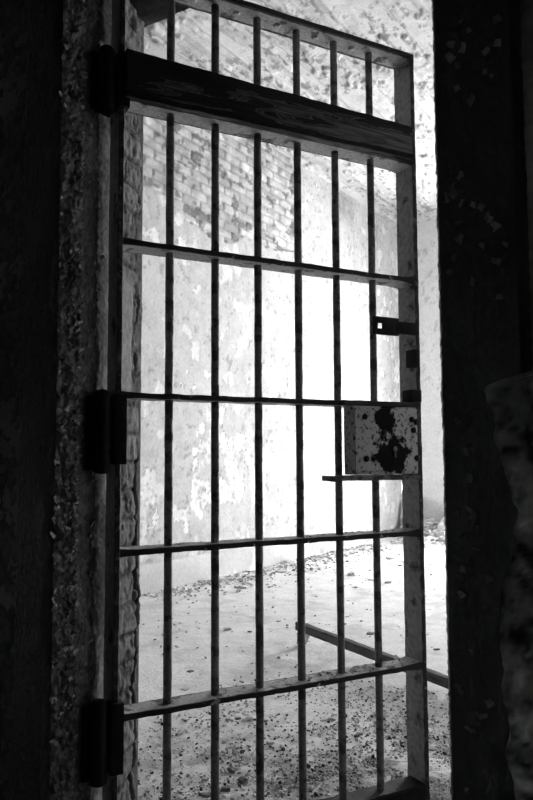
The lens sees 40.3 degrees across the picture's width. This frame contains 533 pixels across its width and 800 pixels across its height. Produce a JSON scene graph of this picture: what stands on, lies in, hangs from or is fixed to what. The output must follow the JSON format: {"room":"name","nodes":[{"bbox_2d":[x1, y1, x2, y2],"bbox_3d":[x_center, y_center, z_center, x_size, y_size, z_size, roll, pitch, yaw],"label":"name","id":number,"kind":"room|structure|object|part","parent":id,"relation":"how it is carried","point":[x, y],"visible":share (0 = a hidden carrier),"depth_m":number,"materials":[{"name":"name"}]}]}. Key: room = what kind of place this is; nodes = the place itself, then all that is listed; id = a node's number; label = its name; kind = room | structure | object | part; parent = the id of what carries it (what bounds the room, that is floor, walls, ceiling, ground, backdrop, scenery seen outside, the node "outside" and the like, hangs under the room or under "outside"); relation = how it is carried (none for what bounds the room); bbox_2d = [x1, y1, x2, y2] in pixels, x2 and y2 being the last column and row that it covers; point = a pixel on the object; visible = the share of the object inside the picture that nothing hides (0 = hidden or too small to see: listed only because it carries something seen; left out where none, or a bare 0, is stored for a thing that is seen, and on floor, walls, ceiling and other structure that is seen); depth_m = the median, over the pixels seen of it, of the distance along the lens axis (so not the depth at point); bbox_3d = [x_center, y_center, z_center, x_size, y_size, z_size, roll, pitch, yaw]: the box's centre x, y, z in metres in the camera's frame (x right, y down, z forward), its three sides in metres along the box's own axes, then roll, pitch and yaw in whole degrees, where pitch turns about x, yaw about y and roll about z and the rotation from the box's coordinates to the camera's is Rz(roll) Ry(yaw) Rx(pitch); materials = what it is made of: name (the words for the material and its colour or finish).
{"room":"prison interior","nodes":[
{"label":"prison interior","id":0,"kind":"room"},
{"bbox_2d":[0,0,532,799],"bbox_3d":[0.403,-0.910,1.327,6.901,3.980,0.481,-3,-5,33],"label":"wall","id":1,"kind":"structure","parent":0,"point":[510,399],"depth_m":1.68,"materials":[{"name":"paint"}]},
{"bbox_2d":[0,0,111,799],"bbox_3d":[-0.512,-0.029,1.753,0.274,2.300,0.246,-3,-5,30],"label":"trim","id":2,"kind":"structure","parent":1,"relation":"attached to","point":[59,624],"depth_m":1.64,"materials":[{"name":"black paint"}]},
{"bbox_3d":[-0.511,-0.040,1.624,0.106,2.300,0.024,-3,-5,28],"label":"frame","id":3,"kind":"part","parent":2,"relation":"part of","materials":[{"name":"black paint"}]},
{"bbox_2d":[89,0,429,799],"bbox_3d":[0.017,0.025,1.907,0.952,2.171,0.113,2,-5,-28],"label":"door","id":4,"kind":"structure","parent":1,"relation":"in","point":[381,437],"depth_m":1.92,"materials":[{"name":"paint"}]},
{"bbox_3d":[0.029,-0.363,1.962,0.877,0.025,0.078,2,-5,-28],"label":"cross rail","id":5,"kind":"part","parent":4,"relation":"part of","materials":[{"name":"metal"}]},
{"bbox_3d":[0.033,0.368,1.905,0.877,0.024,0.078,2,-5,-28],"label":"cross rail","id":6,"kind":"part","parent":4,"relation":"part of","materials":[{"name":"metal"}]},
{"bbox_3d":[0.031,0.004,1.934,0.877,0.024,0.078,2,-5,-28],"label":"cross rail","id":7,"kind":"part","parent":4,"relation":"part of","materials":[{"name":"metal"}]},
{"bbox_3d":[0.030,-0.721,1.986,0.877,0.023,0.092,2,-5,-28],"label":"cross rail","id":8,"kind":"part","parent":4,"relation":"part of","materials":[{"name":"metal"}]},
{"bbox_3d":[0.035,0.738,1.876,0.877,0.023,0.080,2,-5,-28],"label":"cross rail","id":9,"kind":"part","parent":4,"relation":"part of","materials":[{"name":"metal"}]},
{"bbox_3d":[0.076,0.547,1.915,0.765,0.377,0.065,2,-5,-28],"label":"rail dust","id":10,"kind":"part","parent":4,"relation":"part of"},
{"bbox_3d":[0.026,-1.047,2.017,0.902,0.016,0.082,2,-5,-28],"label":"rail","id":11,"kind":"part","parent":4,"relation":"part of","materials":[{"name":"metal"}]},
{"bbox_2d":[322,474,420,480],"bbox_3d":[0.293,0.215,2.010,0.294,0.016,0.055,2,-5,-28],"label":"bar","id":12,"kind":"object","parent":4,"relation":"attached to","point":[338,477],"depth_m":1.98,"materials":[{"name":"black metal"}]},
{"bbox_3d":[0.039,1.082,1.844,0.877,0.054,0.076,2,-5,-28],"label":"rail","id":13,"kind":"part","parent":4,"relation":"part of","materials":[{"name":"black metal"}]},
{"bbox_3d":[0.334,0.111,2.017,0.214,0.174,0.004,2,-5,-28],"label":"lock plate","id":14,"kind":"part","parent":4,"relation":"part of","materials":[{"name":"paint"}]},
{"bbox_2d":[431,0,532,799],"bbox_3d":[0.407,-0.080,1.171,0.132,2.300,0.318,-4,-6,42],"label":"trim","id":15,"kind":"structure","parent":1,"relation":"attached to","point":[482,225],"depth_m":1.07,"materials":[{"name":"black paint"}]},
{"bbox_2d":[140,116,402,564],"bbox_3d":[-0.281,-0.519,6.361,0.040,4.000,7.200,-3,-5,33],"label":"wall","id":16,"kind":"structure","parent":0,"point":[192,145],"depth_m":6.52,"materials":[{"name":"paint"}]},
{"bbox_2d":[139,543,308,594],"bbox_3d":[-0.921,1.292,5.206,0.034,0.214,4.800,-3,-5,33],"label":"baseboard","id":17,"kind":"structure","parent":16,"relation":"attached to","point":[187,570],"depth_m":5.84,"materials":[{"name":"paint"}]},
{"bbox_2d":[144,0,436,226],"bbox_3d":[2.051,-2.611,4.970,5.640,0.041,7.240,-3,-5,33],"label":"ceiling","id":18,"kind":"structure","parent":0,"point":[404,25],"depth_m":5.51,"materials":[{"name":"paint"}]},
{"bbox_2d":[138,517,450,799],"bbox_3d":[1.952,1.196,4.489,5.640,0.290,7.670,-3,-5,33],"label":"floor","id":19,"kind":"structure","parent":0,"point":[234,663],"depth_m":3.48,"materials":[{"name":"concrete"}]},
{"bbox_2d":[201,792,210,797],"bbox_3d":[-0.175,1.147,2.108,0.030,0.012,0.024,-1,-5,9],"label":"chunk","id":20,"kind":"object","parent":19,"relation":"on","point":[203,794],"visible":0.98,"depth_m":2.10,"materials":[{"name":"grey stone"}]},
{"bbox_2d":[221,786,230,791],"bbox_3d":[-0.121,1.149,2.145,0.030,0.013,0.018,0,-5,2],"label":"chunk","id":21,"kind":"object","parent":19,"relation":"on","point":[223,789],"visible":1,"depth_m":2.14,"materials":[{"name":"grey stone"}]},
{"bbox_2d":[227,766,234,773],"bbox_3d":[-0.110,1.156,2.271,0.023,0.017,0.029,3,-6,-35],"label":"chunk","id":22,"kind":"object","parent":19,"relation":"on","point":[230,769],"visible":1,"depth_m":2.26,"materials":[{"name":"grey stone"}]},
{"bbox_2d":[237,776,248,783],"bbox_3d":[-0.072,1.151,2.204,0.031,0.016,0.030,4,-6,-42],"label":"chunk","id":23,"kind":"object","parent":19,"relation":"on","point":[242,779],"visible":1,"depth_m":2.20,"materials":[{"name":"grey stone"}]},
{"bbox_2d":[246,716,253,720],"bbox_3d":[-0.061,1.191,2.714,0.030,0.016,0.024,-1,-5,6],"label":"chunk","id":24,"kind":"object","parent":19,"relation":"on","point":[250,718],"visible":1,"depth_m":2.71,"materials":[{"name":"grey stone"}]},
{"bbox_2d":[283,559,295,563],"bbox_3d":[0.220,1.497,6.740,0.105,0.037,0.105,2,-5,-23],"label":"chunk","id":25,"kind":"object","parent":19,"relation":"on","point":[289,561],"visible":0.98,"depth_m":6.71,"materials":[{"name":"white stone"}]},
{"bbox_2d":[142,543,445,705],"bbox_3d":[1.383,1.405,5.583,3.377,0.029,5.387,-3,-5,33],"label":"crumbs","id":26,"kind":"object","parent":19,"relation":"on","point":[328,556],"visible":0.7,"depth_m":5.85,"materials":[{"name":"grey stone"}]},
{"bbox_2d":[138,664,450,799],"bbox_3d":[0.233,1.161,2.343,1.607,0.016,1.711,-3,-5,33],"label":"debris","id":27,"kind":"object","parent":19,"relation":"on","point":[317,780],"visible":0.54,"depth_m":2.40,"materials":[{"name":"grey gravel"}]},
{"bbox_2d":[297,633,309,643],"bbox_3d":[0.190,1.244,3.803,0.047,0.077,0.077,-3,-5,33],"label":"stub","id":28,"kind":"object","parent":19,"relation":"on","point":[306,635],"visible":0.24,"depth_m":3.80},
{"bbox_2d":[348,571,356,575],"bbox_3d":[0.713,1.446,6.061,0.074,0.030,0.100,-1,-5,14],"label":"chunk","id":29,"kind":"object","parent":19,"relation":"on","point":[351,573],"visible":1,"depth_m":6.03,"materials":[{"name":"white stone"}]},
{"bbox_2d":[295,622,448,688],"bbox_3d":[0.599,1.169,3.212,0.039,0.119,1.477,3,-6,-36],"label":"board","id":30,"kind":"object","parent":19,"relation":"on","point":[435,677],"visible":0.48,"depth_m":3.41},
{"bbox_2d":[390,518,444,547],"bbox_3d":[2.235,1.488,8.104,1.658,0.251,1.223,-3,-5,33],"label":"rubble heap","id":31,"kind":"object","parent":19,"relation":"on","point":[429,530],"visible":0.24,"depth_m":8.42,"materials":[{"name":"grey stone"}]},
{"bbox_2d":[424,520,437,524],"bbox_3d":[1.939,1.549,8.786,0.269,0.199,0.162,-2,-5,18],"label":"plaster slab","id":32,"kind":"object","parent":31,"relation":"on","point":[433,521],"visible":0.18,"depth_m":8.81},
{"bbox_2d":[399,219,443,519],"bbox_3d":[4.127,-0.437,7.935,5.710,4.040,0.307,-3,-5,33],"label":"wall","id":33,"kind":"structure","parent":0,"point":[427,234],"depth_m":9.12,"materials":[{"name":"paint"}]}
]}

